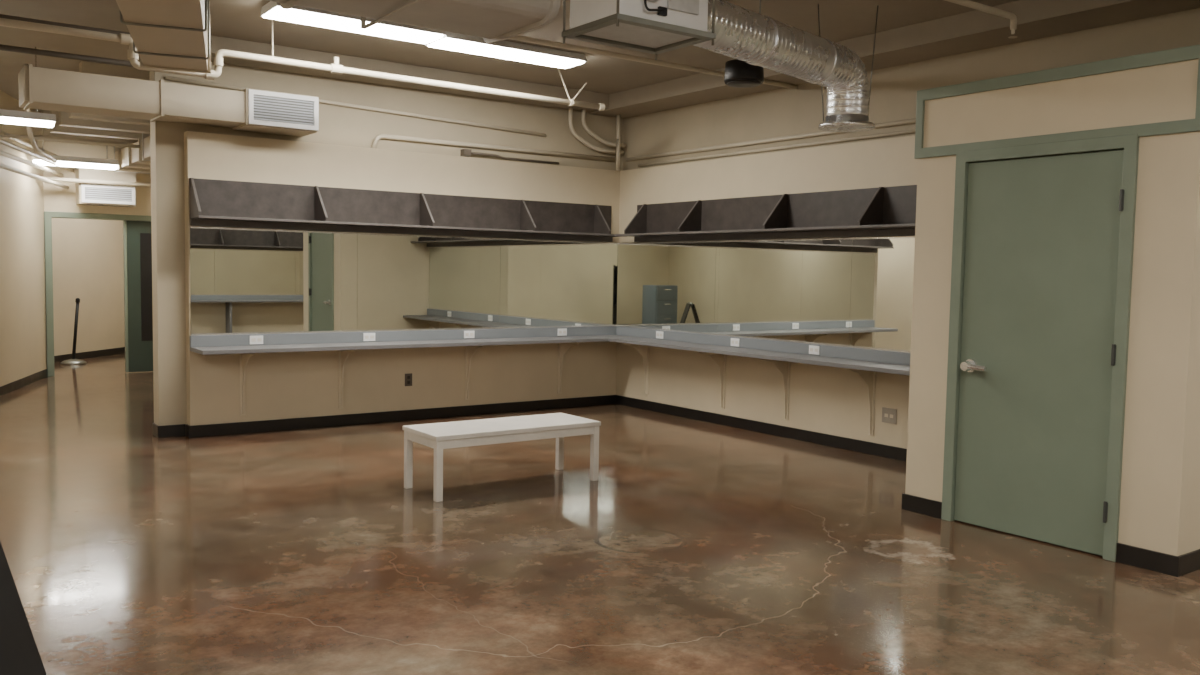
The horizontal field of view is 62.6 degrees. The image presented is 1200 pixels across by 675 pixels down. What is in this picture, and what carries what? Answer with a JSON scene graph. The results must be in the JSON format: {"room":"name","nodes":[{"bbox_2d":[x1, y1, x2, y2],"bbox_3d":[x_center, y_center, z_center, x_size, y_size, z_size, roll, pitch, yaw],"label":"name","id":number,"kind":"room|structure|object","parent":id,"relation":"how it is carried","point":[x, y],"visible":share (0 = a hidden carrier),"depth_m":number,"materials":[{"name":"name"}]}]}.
{"room":"dressing room","nodes":[
{"label":"dressing room","id":0,"kind":"room"},
{"bbox_2d":[0,90,46,386],"bbox_3d":[-4.510,-0.521,3.643,0.189,3.300,18.687,0,4,-16],"label":"wall","id":1,"kind":"structure","parent":0,"point":[23,345],"depth_m":11.42,"materials":[{"name":"paint"}]},
{"bbox_2d":[0,369,47,396],"bbox_3d":[-4.451,1.072,3.812,0.013,0.100,18.308,0,4,-16],"label":"baseboard","id":2,"kind":"structure","parent":1,"relation":"attached to","point":[25,381],"depth_m":11.44,"materials":[{"name":"black rubber"}]},
{"bbox_2d":[0,130,55,154],"bbox_3d":[-5.719,-2.005,8.603,0.048,0.048,7.949,0,4,-16],"label":"ceiling pipe","id":3,"kind":"object","parent":1,"relation":"attached to","point":[21,141],"visible":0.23,"depth_m":10.96,"materials":[{"name":"metal"}]},
{"bbox_2d":[0,14,131,37],"bbox_3d":[-4.180,-2.198,6.794,2.326,0.070,0.070,-2,5,-36],"label":"ceiling pipe","id":4,"kind":"object","parent":1,"relation":"attached to","point":[1,15],"visible":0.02,"depth_m":7.01,"materials":[{"name":"beige metal"}]},
{"bbox_2d":[0,44,132,66],"bbox_3d":[-4.411,-2.132,7.251,2.130,0.044,0.044,-2,5,-36],"label":"ceiling pipe","id":5,"kind":"object","parent":1,"relation":"attached to","point":[9,48],"visible":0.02,"depth_m":7.48,"materials":[{"name":"beige metal"}]},
{"bbox_2d":[0,134,139,147],"bbox_3d":[-5.739,-2.119,10.618,1.457,0.040,0.040,-2,5,-36],"label":"ceiling pipe","id":6,"kind":"object","parent":1,"relation":"attached to","point":[5,135],"visible":1,"depth_m":10.64,"materials":[{"name":"metal"}]},
{"bbox_2d":[52,218,124,355],"bbox_3d":[-7.886,-1.331,14.947,0.176,3.300,6.356,1,4,6],"label":"wall","id":7,"kind":"structure","parent":0,"point":[88,258],"depth_m":15.05,"materials":[{"name":"paint"}]},
{"bbox_2d":[54,347,124,362],"bbox_3d":[-7.818,0.266,15.072,0.014,0.100,6.207,1,4,6],"label":"baseboard","id":8,"kind":"structure","parent":7,"relation":"attached to","point":[98,353],"depth_m":15.15,"materials":[{"name":"black rubber"}]},
{"bbox_2d":[43,141,150,215],"bbox_3d":[-6.422,-1.175,12.975,4.400,3.300,0.150,-2,5,-36],"label":"wall","id":9,"kind":"structure","parent":0,"point":[56,199],"depth_m":12.62,"materials":[{"name":"paint"}]},
{"bbox_2d":[0,150,63,176],"bbox_3d":[-5.674,-1.776,8.653,0.048,0.048,7.949,0,4,-16],"label":"ceiling pipe","id":10,"kind":"object","parent":9,"relation":"attached to","point":[8,155],"visible":1,"depth_m":10.98,"materials":[{"name":"metal"}]},
{"bbox_2d":[0,163,68,188],"bbox_3d":[-5.628,-1.628,8.698,0.048,0.048,7.949,0,4,-16],"label":"ceiling pipe","id":11,"kind":"object","parent":9,"relation":"attached to","point":[3,166],"visible":1,"depth_m":10.84,"materials":[{"name":"metal"}]},
{"bbox_2d":[0,138,73,171],"bbox_3d":[-5.576,-1.849,8.719,0.048,0.048,7.949,0,4,-16],"label":"ceiling pipe","id":12,"kind":"object","parent":9,"relation":"attached to","point":[3,142],"visible":1,"depth_m":10.57,"materials":[{"name":"metal"}]},
{"bbox_2d":[44,211,150,376],"bbox_3d":[-6.462,-0.570,12.987,1.478,2.090,0.220,-2,5,-36],"label":"trim","id":13,"kind":"structure","parent":9,"relation":"attached to","point":[48,215],"depth_m":12.52,"materials":[{"name":"green paint"}]},
{"bbox_2d":[73,167,136,206],"bbox_3d":[-6.341,-1.940,12.676,0.700,0.490,0.330,-2,5,-36],"label":"air duct","id":14,"kind":"object","parent":9,"relation":"attached to","point":[80,173],"visible":0.36,"depth_m":12.54,"materials":[{"name":"metal"}]},
{"bbox_2d":[81,184,134,204],"bbox_3d":[-6.250,-1.820,12.555,0.620,0.230,0.024,-2,5,-36],"label":"air vent","id":15,"kind":"object","parent":14,"relation":"attached to","point":[90,193],"visible":1,"depth_m":12.55,"materials":[{"name":"white metal"}]},
{"bbox_2d":[123,220,152,371],"bbox_3d":[-6.102,-0.547,13.227,0.493,2.010,0.075,-2,5,-36],"label":"door","id":16,"kind":"structure","parent":9,"relation":"in","point":[137,235],"depth_m":13.16,"materials":[{"name":"green paint"}]},
{"bbox_2d":[149,62,622,428],"bbox_3d":[-1.704,-0.875,9.699,4.980,3.300,0.200,-2,5,-36],"label":"wall","id":17,"kind":"structure","parent":0,"point":[338,125],"depth_m":8.97,"materials":[{"name":"paint"}]},
{"bbox_2d":[152,423,157,437],"bbox_3d":[-3.758,0.783,8.348,0.014,0.100,0.200,-2,5,-36],"label":"baseboard","id":18,"kind":"structure","parent":17,"relation":"attached to","point":[154,426],"depth_m":8.35,"materials":[{"name":"black rubber"}]},
{"bbox_2d":[18,64,317,136],"bbox_3d":[-3.424,-1.899,7.992,2.185,0.300,0.418,-2,5,-36],"label":"air duct","id":19,"kind":"object","parent":17,"relation":"attached to","point":[39,88],"visible":0.88,"depth_m":7.68,"materials":[{"name":"metal"}]},
{"bbox_2d":[248,89,318,130],"bbox_3d":[-2.649,-1.904,8.277,0.585,0.280,0.024,-2,5,-36],"label":"air vent","id":20,"kind":"object","parent":19,"relation":"attached to","point":[266,108],"visible":1,"depth_m":8.27,"materials":[{"name":"white metal"}]},
{"bbox_2d":[157,424,185,437],"bbox_3d":[-3.612,0.787,8.321,0.220,0.100,0.014,-2,5,-36],"label":"baseboard","id":21,"kind":"structure","parent":17,"relation":"attached to","point":[166,430],"depth_m":8.31,"materials":[{"name":"black rubber"}]},
{"bbox_2d":[186,424,189,436],"bbox_3d":[-3.482,0.788,8.341,0.014,0.100,0.106,-2,5,-36],"label":"baseboard","id":22,"kind":"structure","parent":17,"relation":"attached to","point":[187,425],"depth_m":8.33,"materials":[{"name":"black rubber"}]},
{"bbox_2d":[190,226,356,334],"bbox_3d":[-2.819,-0.488,8.636,1.449,0.906,0.012,-2,5,-35],"label":"wall mirror","id":23,"kind":"object","parent":17,"relation":"attached to","point":[243,280],"visible":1,"depth_m":8.60,"materials":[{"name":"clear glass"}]},
{"bbox_2d":[165,76,545,136],"bbox_3d":[-2.066,-2.120,9.191,3.701,0.152,0.032,-2,5,-36],"label":"conduit","id":24,"kind":"object","parent":17,"relation":"attached to","point":[166,77],"visible":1,"depth_m":9.21,"materials":[{"name":"metal"}]},
{"bbox_2d":[189,395,615,437],"bbox_3d":[-1.637,0.737,9.594,4.474,0.100,0.014,-2,5,-36],"label":"baseboard","id":25,"kind":"structure","parent":17,"relation":"attached to","point":[429,413],"depth_m":9.32,"materials":[{"name":"black rubber"}]},
{"bbox_2d":[189,178,626,241],"bbox_3d":[-1.556,-1.167,9.319,4.330,0.390,0.307,-2,5,-36],"label":"wall shelf","id":26,"kind":"object","parent":17,"relation":"attached to","point":[217,203],"visible":0.98,"depth_m":9.15,"materials":[{"name":"laminate"}]},
{"bbox_2d":[405,373,411,385],"bbox_3d":[-1.829,0.404,9.431,0.075,0.120,0.009,-2,5,-36],"label":"wall outlet","id":27,"kind":"object","parent":17,"relation":"attached to","point":[408,377],"visible":1,"depth_m":9.43,"materials":[{"name":"brown plastic"}]},
{"bbox_2d":[211,35,608,111],"bbox_3d":[-1.773,-2.425,9.174,4.330,0.140,0.370,-2,5,-36],"label":"trim","id":28,"kind":"structure","parent":17,"relation":"attached to","point":[217,43],"depth_m":8.98,"materials":[{"name":"paint"}]},
{"bbox_2d":[357,233,500,331],"bbox_3d":[-1.617,-0.523,9.490,1.499,0.906,0.012,-2,5,-35],"label":"wall mirror","id":29,"kind":"object","parent":17,"relation":"attached to","point":[405,282],"visible":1,"depth_m":9.46,"materials":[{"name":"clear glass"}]},
{"bbox_2d":[371,134,614,160],"bbox_3d":[-0.989,-1.861,9.982,2.801,0.149,0.044,-2,5,-36],"label":"conduit","id":30,"kind":"object","parent":17,"relation":"attached to","point":[377,138],"visible":0.98,"depth_m":9.85,"materials":[{"name":"metal"}]},
{"bbox_2d":[460,149,558,163],"bbox_3d":[-0.894,-1.832,10.033,1.130,0.065,0.078,-2,5,-36],"label":"conduit","id":31,"kind":"object","parent":17,"relation":"attached to","point":[464,152],"visible":1,"depth_m":9.92,"materials":[{"name":"beige metal"}]},
{"bbox_2d":[500,238,617,328],"bbox_3d":[-0.401,-0.559,10.353,1.482,0.906,0.012,-2,5,-35],"label":"wall mirror","id":32,"kind":"object","parent":17,"relation":"attached to","point":[544,283],"visible":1,"depth_m":10.32,"materials":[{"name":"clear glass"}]},
{"bbox_2d":[568,108,623,154],"bbox_3d":[-0.038,-2.208,10.598,0.722,0.424,0.044,-2,5,-36],"label":"conduit","id":33,"kind":"object","parent":17,"relation":"attached to","point":[570,110],"visible":1,"depth_m":10.48,"materials":[{"name":"metal"}]},
{"bbox_2d":[616,115,620,170],"bbox_3d":[0.198,-2.104,10.661,0.054,0.592,0.049,-2,5,-36],"label":"conduit","id":34,"kind":"object","parent":17,"relation":"attached to","point":[618,118],"visible":1,"depth_m":10.65,"materials":[{"name":"metal"}]},
{"bbox_2d":[0,0,1017,112],"bbox_3d":[-3.111,-2.460,7.545,13.700,0.100,22.800,-2,5,-36],"label":"ceiling","id":35,"kind":"structure","parent":0,"point":[840,20],"depth_m":8.02,"materials":[{"name":"paint"}]},
{"bbox_2d":[0,47,55,127],"bbox_3d":[-5.207,-2.159,8.280,1.100,0.670,0.258,-2,5,-36],"label":"ceiling light","id":36,"kind":"object","parent":35,"relation":"hanging from","point":[14,117],"visible":0.87,"depth_m":8.43,"materials":[{"name":"white plastic"}]},
{"bbox_2d":[0,117,53,127],"bbox_3d":[-5.213,-1.842,8.302,1.076,0.034,0.216,-2,5,-36],"label":"diffuser","id":37,"kind":"object","parent":36,"relation":"attached to","point":[28,121],"depth_m":8.44,"materials":[{"name":"white plastic"}]},
{"bbox_2d":[24,64,56,162],"bbox_3d":[-5.719,-2.241,10.063,0.097,0.722,1.975,-1,4,-22],"label":"ceiling pipe","id":38,"kind":"object","parent":35,"relation":"attached to","point":[28,128],"visible":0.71,"depth_m":9.79,"materials":[{"name":"metal"}]},
{"bbox_2d":[31,141,118,169],"bbox_3d":[-6.289,-2.399,11.831,0.900,0.700,0.278,-2,5,-36],"label":"ceiling light","id":39,"kind":"object","parent":35,"relation":"hanging from","point":[65,161],"visible":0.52,"depth_m":11.80,"materials":[{"name":"white plastic"}]},
{"bbox_2d":[33,159,117,169],"bbox_3d":[-6.295,-2.072,11.852,0.876,0.044,0.236,-2,5,-36],"label":"diffuser","id":40,"kind":"object","parent":39,"relation":"attached to","point":[80,163],"depth_m":11.82,"materials":[{"name":"white"}]},
{"bbox_2d":[41,110,137,142],"bbox_3d":[-5.797,-2.534,11.878,1.600,0.420,0.160,-2,5,-36],"label":"ceiling beam","id":41,"kind":"structure","parent":35,"relation":"attached to","point":[45,130],"depth_m":11.57,"materials":[{"name":"metal"}]},
{"bbox_2d":[49,110,149,139],"bbox_3d":[-5.389,-2.489,11.312,1.600,0.420,0.160,-2,5,-36],"label":"ceiling beam","id":42,"kind":"structure","parent":35,"relation":"attached to","point":[56,128],"depth_m":11.04,"materials":[{"name":"paint"}]},
{"bbox_2d":[59,111,149,133],"bbox_3d":[-4.980,-2.445,10.745,1.600,0.420,0.160,-2,5,-36],"label":"ceiling beam","id":43,"kind":"structure","parent":35,"relation":"attached to","point":[64,120],"depth_m":10.45,"materials":[{"name":"paint"}]},
{"bbox_2d":[69,112,149,125],"bbox_3d":[-4.571,-2.400,10.179,1.600,0.420,0.160,-2,5,-36],"label":"ceiling beam","id":44,"kind":"structure","parent":35,"relation":"attached to","point":[71,115],"depth_m":9.88,"materials":[{"name":"paint"}]},
{"bbox_2d":[79,61,149,79],"bbox_3d":[-4.162,-2.355,9.612,1.600,0.420,0.160,-2,5,-36],"label":"ceiling beam","id":45,"kind":"structure","parent":35,"relation":"attached to","point":[84,67],"depth_m":9.22,"materials":[{"name":"paint"}]},
{"bbox_2d":[114,133,150,173],"bbox_3d":[-4.592,-2.293,10.752,0.590,0.710,4.500,-2,5,-36],"label":"air duct","id":46,"kind":"object","parent":35,"relation":"hanging from","point":[135,160],"visible":0.24,"depth_m":11.54,"materials":[{"name":"metal"}]},
{"bbox_2d":[116,0,210,73],"bbox_3d":[-2.507,-2.002,5.712,0.444,0.549,2.000,0,4,-21],"label":"air duct","id":47,"kind":"object","parent":35,"relation":"hanging from","point":[175,35],"visible":1,"depth_m":5.68,"materials":[{"name":"metal"}]},
{"bbox_2d":[0,18,604,110],"bbox_3d":[-2.461,-2.141,7.447,6.228,0.509,0.100,-2,5,-37],"label":"ceiling pipe","id":48,"kind":"object","parent":35,"relation":"hanging from","point":[126,39],"visible":0.91,"depth_m":7.43,"materials":[{"name":"metal"}]},
{"bbox_2d":[260,1,445,43],"bbox_3d":[-1.811,-2.334,7.319,1.290,0.077,0.378,-2,5,-36],"label":"ceiling light","id":49,"kind":"object","parent":35,"relation":"attached to","point":[271,10],"visible":0.84,"depth_m":7.21,"materials":[{"name":"white plastic"}]},
{"bbox_2d":[268,0,560,43],"bbox_3d":[-1.621,-1.899,4.538,2.980,0.569,0.804,-2,5,-36],"label":"air duct","id":50,"kind":"object","parent":35,"relation":"hanging from","point":[495,21],"visible":1,"depth_m":5.08,"materials":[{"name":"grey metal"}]},
{"bbox_2d":[425,31,586,68],"bbox_3d":[-0.756,-2.371,8.164,1.330,0.077,0.378,-2,5,-36],"label":"ceiling light","id":51,"kind":"object","parent":35,"relation":"attached to","point":[508,50],"visible":0.79,"depth_m":8.07,"materials":[{"name":"white plastic"}]},
{"bbox_2d":[561,0,715,59],"bbox_3d":[0.211,-1.861,5.127,0.640,0.660,0.510,-2,5,-36],"label":"box","id":52,"kind":"object","parent":35,"relation":"hanging from","point":[655,27],"visible":1,"depth_m":5.06,"materials":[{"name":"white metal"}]},
{"bbox_2d":[509,35,797,88],"bbox_3d":[0.526,-2.190,7.905,3.010,0.040,0.040,-2,5,-36],"label":"ceiling pipe","id":53,"kind":"object","parent":35,"relation":"attached to","point":[518,37],"visible":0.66,"depth_m":7.67,"materials":[{"name":"metal"}]},
{"bbox_2d":[724,59,763,87],"bbox_3d":[1.081,-2.107,7.385,0.300,0.438,0.300,-2,5,-36],"label":"ceiling speaker","id":54,"kind":"object","parent":35,"relation":"hanging from","point":[738,73],"visible":0.8,"depth_m":7.28,"materials":[{"name":"black plastic"}]},
{"bbox_2d":[726,80,760,87],"bbox_3d":[1.078,-1.897,7.399,0.260,0.018,0.260,-2,5,-36],"label":"speaker grille","id":55,"kind":"object","parent":54,"relation":"attached to","point":[732,83],"depth_m":7.34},
{"bbox_2d":[694,0,877,131],"bbox_3d":[1.109,-1.819,6.128,2.042,0.845,0.390,-3,5,-45],"label":"spiral duct","id":56,"kind":"object","parent":35,"relation":"hanging from","point":[743,34],"visible":0.85,"depth_m":6.09,"materials":[{"name":"metal"}]},
{"bbox_2d":[945,0,1016,37],"bbox_3d":[1.851,-1.990,5.787,2.078,0.151,0.056,-2,5,-36],"label":"ceiling pipe","id":57,"kind":"object","parent":35,"relation":"attached to","point":[971,4],"visible":1,"depth_m":6.21,"materials":[{"name":"metal"}]},
{"bbox_2d":[0,353,1199,674],"bbox_3d":[-3.170,0.932,7.771,13.700,0.100,22.800,-2,5,-36],"label":"floor","id":58,"kind":"structure","parent":0,"point":[696,547],"depth_m":4.95,"materials":[{"name":"concrete"}]},
{"bbox_2d":[0,541,46,674],"bbox_3d":[-1.632,0.834,2.262,0.645,0.880,0.600,1,4,0],"label":"board","id":59,"kind":"object","parent":58,"relation":"on","point":[19,653],"visible":1,"depth_m":2.50,"materials":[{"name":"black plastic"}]},
{"bbox_2d":[60,298,86,364],"bbox_3d":[-7.561,-0.093,14.159,0.340,0.946,0.340,-2,5,-36],"label":"stanchion","id":60,"kind":"object","parent":58,"relation":"on","point":[73,361],"visible":1,"depth_m":14.17,"materials":[{"name":"metal"}]},
{"bbox_2d":[402,413,600,501],"bbox_3d":[-0.652,0.789,6.697,1.260,0.415,0.500,-2,5,-36],"label":"bench","id":61,"kind":"object","parent":58,"relation":"on","point":[455,434],"visible":1,"depth_m":6.52,"materials":[{"name":"paint"}]},
{"bbox_2d":[616,135,917,448],"bbox_3d":[1.628,-0.390,8.941,0.120,2.550,4.980,-2,5,-36],"label":"wall","id":62,"kind":"structure","parent":0,"point":[822,399],"depth_m":8.93,"materials":[{"name":"paint"}]},
{"bbox_2d":[190,326,910,434],"bbox_3d":[-0.210,0.434,7.608,4.459,0.701,4.854,-2,5,-36],"label":"countertop","id":63,"kind":"structure","parent":62,"relation":"attached to","point":[865,362],"depth_m":8.97,"materials":[{"name":"grey laminate"}]},
{"bbox_2d":[250,335,262,343],"bbox_3d":[-2.970,0.021,8.533,0.115,0.075,0.009,-2,5,-36],"label":"wall outlet","id":64,"kind":"object","parent":63,"relation":"attached to","point":[253,339],"visible":1,"depth_m":8.53,"materials":[{"name":"white plastic"}]},
{"bbox_2d":[363,333,374,340],"bbox_3d":[-2.134,-0.004,9.134,0.115,0.075,0.009,-2,5,-36],"label":"wall outlet","id":65,"kind":"object","parent":63,"relation":"attached to","point":[366,336],"visible":1,"depth_m":9.13,"materials":[{"name":"white plastic"}]},
{"bbox_2d":[464,331,474,337],"bbox_3d":[-1.290,-0.030,9.742,0.115,0.075,0.009,-2,5,-36],"label":"wall outlet","id":66,"kind":"object","parent":63,"relation":"attached to","point":[467,334],"visible":1,"depth_m":9.74,"materials":[{"name":"white plastic"}]},
{"bbox_2d":[557,328,566,335],"bbox_3d":[-0.397,-0.057,10.383,0.115,0.075,0.009,-2,5,-36],"label":"wall outlet","id":67,"kind":"object","parent":63,"relation":"attached to","point":[561,332],"visible":1,"depth_m":10.38,"materials":[{"name":"white plastic"}]},
{"bbox_2d":[656,331,662,338],"bbox_3d":[0.615,-0.027,10.191,0.009,0.075,0.115,-2,5,-36],"label":"wall outlet","id":68,"kind":"object","parent":63,"relation":"attached to","point":[659,334],"visible":1,"depth_m":10.19,"materials":[{"name":"white plastic"}]},
{"bbox_2d":[731,338,739,346],"bbox_3d":[1.269,0.045,9.285,0.009,0.075,0.115,-2,5,-36],"label":"wall outlet","id":69,"kind":"object","parent":63,"relation":"attached to","point":[734,341],"visible":1,"depth_m":9.28,"materials":[{"name":"white plastic"}]},
{"bbox_2d":[809,345,819,354],"bbox_3d":[1.842,0.107,8.492,0.009,0.075,0.115,-2,5,-36],"label":"wall outlet","id":70,"kind":"object","parent":63,"relation":"attached to","point":[812,349],"visible":1,"depth_m":8.49,"materials":[{"name":"white plastic"}]},
{"bbox_2d":[190,326,910,364],"bbox_3d":[-0.205,0.131,7.588,4.459,0.095,4.854,-2,5,-36],"label":"backsplash","id":71,"kind":"structure","parent":62,"relation":"attached to","point":[894,357],"depth_m":9.08,"materials":[{"name":"grey laminate"}]},
{"bbox_2d":[616,241,719,334],"bbox_3d":[0.664,-0.525,10.119,0.012,0.906,1.609,-2,5,-36],"label":"wall mirror","id":72,"kind":"object","parent":62,"relation":"attached to","point":[667,286],"visible":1,"depth_m":10.05,"materials":[{"name":"clear glass"}]},
{"bbox_2d":[616,395,906,460],"bbox_3d":[1.592,0.838,8.929,0.014,0.100,4.846,-2,5,-36],"label":"baseboard","id":73,"kind":"structure","parent":62,"relation":"attached to","point":[871,448],"depth_m":8.95,"materials":[{"name":"black rubber"}]},
{"bbox_2d":[615,185,916,241],"bbox_3d":[1.598,-1.064,8.588,0.307,0.390,4.510,-2,5,-36],"label":"wall shelf","id":74,"kind":"object","parent":62,"relation":"attached to","point":[881,211],"visible":0.72,"depth_m":8.67,"materials":[{"name":"metal"}]},
{"bbox_2d":[717,238,852,346],"bbox_3d":[1.608,-0.423,8.826,0.012,0.906,1.599,-2,5,-36],"label":"wall mirror","id":75,"kind":"object","parent":62,"relation":"attached to","point":[788,290],"visible":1,"depth_m":8.76,"materials":[{"name":"clear glass"}]},
{"bbox_2d":[849,236,914,352],"bbox_3d":[2.548,-0.321,7.540,0.012,0.906,1.590,-2,5,-36],"label":"wall mirror","id":76,"kind":"object","parent":62,"relation":"attached to","point":[882,273],"visible":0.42,"depth_m":7.92,"materials":[{"name":"clear glass"}]},
{"bbox_2d":[882,407,896,423],"bbox_3d":[2.318,0.627,7.913,0.009,0.120,0.140,-2,5,-36],"label":"wall outlet","id":77,"kind":"object","parent":62,"relation":"attached to","point":[889,415],"visible":1,"depth_m":7.91,"materials":[{"name":"paint"}]},
{"bbox_2d":[622,8,1199,170],"bbox_3d":[2.192,-0.720,8.401,0.180,3.300,6.470,-2,5,-36],"label":"wall","id":78,"kind":"structure","parent":0,"point":[780,112],"depth_m":8.06,"materials":[{"name":"paint"}]},
{"bbox_2d":[581,109,625,147],"bbox_3d":[0.043,-2.242,10.604,0.582,0.354,0.044,-2,5,-36],"label":"conduit","id":79,"kind":"object","parent":78,"relation":"attached to","point":[583,117],"visible":1,"depth_m":10.51,"materials":[{"name":"metal"}]},
{"bbox_2d":[625,118,915,161],"bbox_3d":[1.668,-1.795,8.896,0.038,0.038,4.720,-2,5,-36],"label":"conduit","id":80,"kind":"object","parent":78,"relation":"attached to","point":[908,121],"visible":0.66,"depth_m":9.13,"materials":[{"name":"metal"}]},
{"bbox_2d":[638,129,914,166],"bbox_3d":[1.735,-1.708,8.815,0.028,0.028,4.500,-2,5,-36],"label":"conduit","id":81,"kind":"object","parent":78,"relation":"attached to","point":[906,131],"visible":0.66,"depth_m":8.87,"materials":[{"name":"metal"}]},
{"bbox_2d":[588,0,1199,117],"bbox_3d":[1.941,-2.280,8.127,0.470,0.160,6.420,-2,5,-36],"label":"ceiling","id":82,"kind":"structure","parent":78,"relation":"attached to","point":[975,30],"depth_m":7.14,"materials":[{"name":"paint"}]},
{"bbox_2d":[905,59,1199,555],"bbox_3d":[2.449,-0.156,5.480,0.120,2.570,1.610,-2,5,-36],"label":"wall","id":83,"kind":"structure","parent":0,"point":[1164,328],"depth_m":5.00,"materials":[{"name":"paint"}]},
{"bbox_2d":[901,493,941,518],"bbox_3d":[1.981,1.035,6.067,0.014,0.100,0.294,-2,5,-36],"label":"baseboard","id":84,"kind":"structure","parent":83,"relation":"attached to","point":[916,504],"depth_m":6.06,"materials":[{"name":"black rubber"}]},
{"bbox_2d":[954,150,1123,555],"bbox_3d":[2.389,0.067,5.450,0.123,2.112,0.922,-2,5,-36],"label":"door","id":85,"kind":"structure","parent":83,"relation":"in","point":[1038,348],"depth_m":5.43,"materials":[{"name":"green paint"}]},
{"bbox_2d":[941,134,1138,561],"bbox_3d":[2.426,0.034,5.485,0.122,2.190,1.040,-2,5,-36],"label":"trim","id":86,"kind":"structure","parent":83,"relation":"attached to","point":[1129,143],"depth_m":5.14,"materials":[{"name":"green paint"}]},
{"bbox_2d":[914,44,1199,158],"bbox_3d":[2.413,-1.246,5.365,0.018,0.410,1.645,-2,5,-36],"label":"trim","id":87,"kind":"structure","parent":83,"relation":"attached to","point":[1189,52],"depth_m":5.27,"materials":[{"name":"green paint"}]},
{"bbox_2d":[1116,543,1179,576],"bbox_3d":[2.763,1.121,4.983,0.014,0.100,0.304,-2,5,-36],"label":"baseboard","id":88,"kind":"structure","parent":83,"relation":"attached to","point":[1168,564],"depth_m":4.97,"materials":[{"name":"black rubber"}]},
{"bbox_2d":[1189,363,1199,551],"bbox_3d":[4.247,-0.150,5.858,3.240,2.570,0.120,-2,5,-36],"label":"wall","id":89,"kind":"structure","parent":0,"point":[1194,538],"depth_m":4.94,"materials":[{"name":"paint"}]},
{"bbox_2d":[1178,549,1199,575],"bbox_3d":[4.216,1.088,5.850,3.360,0.100,0.014,-2,5,-36],"label":"baseboard","id":90,"kind":"structure","parent":89,"relation":"attached to","point":[1189,562],"depth_m":4.93,"materials":[{"name":"black rubber"}]},
{"bbox_3d":[-4.216,-1.021,11.242,0.150,3.300,5.250,-2,5,-36],"label":"wall","id":91,"kind":"structure","parent":0,"visible":0},
{"bbox_2d":[34,135,127,153],"bbox_3d":[-5.697,-2.196,11.631,1.702,0.222,0.044,-2,5,-36],"label":"ceiling pipe","id":92,"kind":"object","parent":91,"relation":"attached to","point":[36,141],"visible":0.24,"depth_m":11.35,"materials":[{"name":"metal"}]},
{"bbox_2d":[40,176,150,186],"bbox_3d":[-6.207,-1.961,12.493,1.535,0.048,0.048,-2,5,-36],"label":"ceiling pipe","id":93,"kind":"object","parent":91,"relation":"attached to","point":[49,178],"visible":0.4,"depth_m":12.40,"materials":[{"name":"metal"}]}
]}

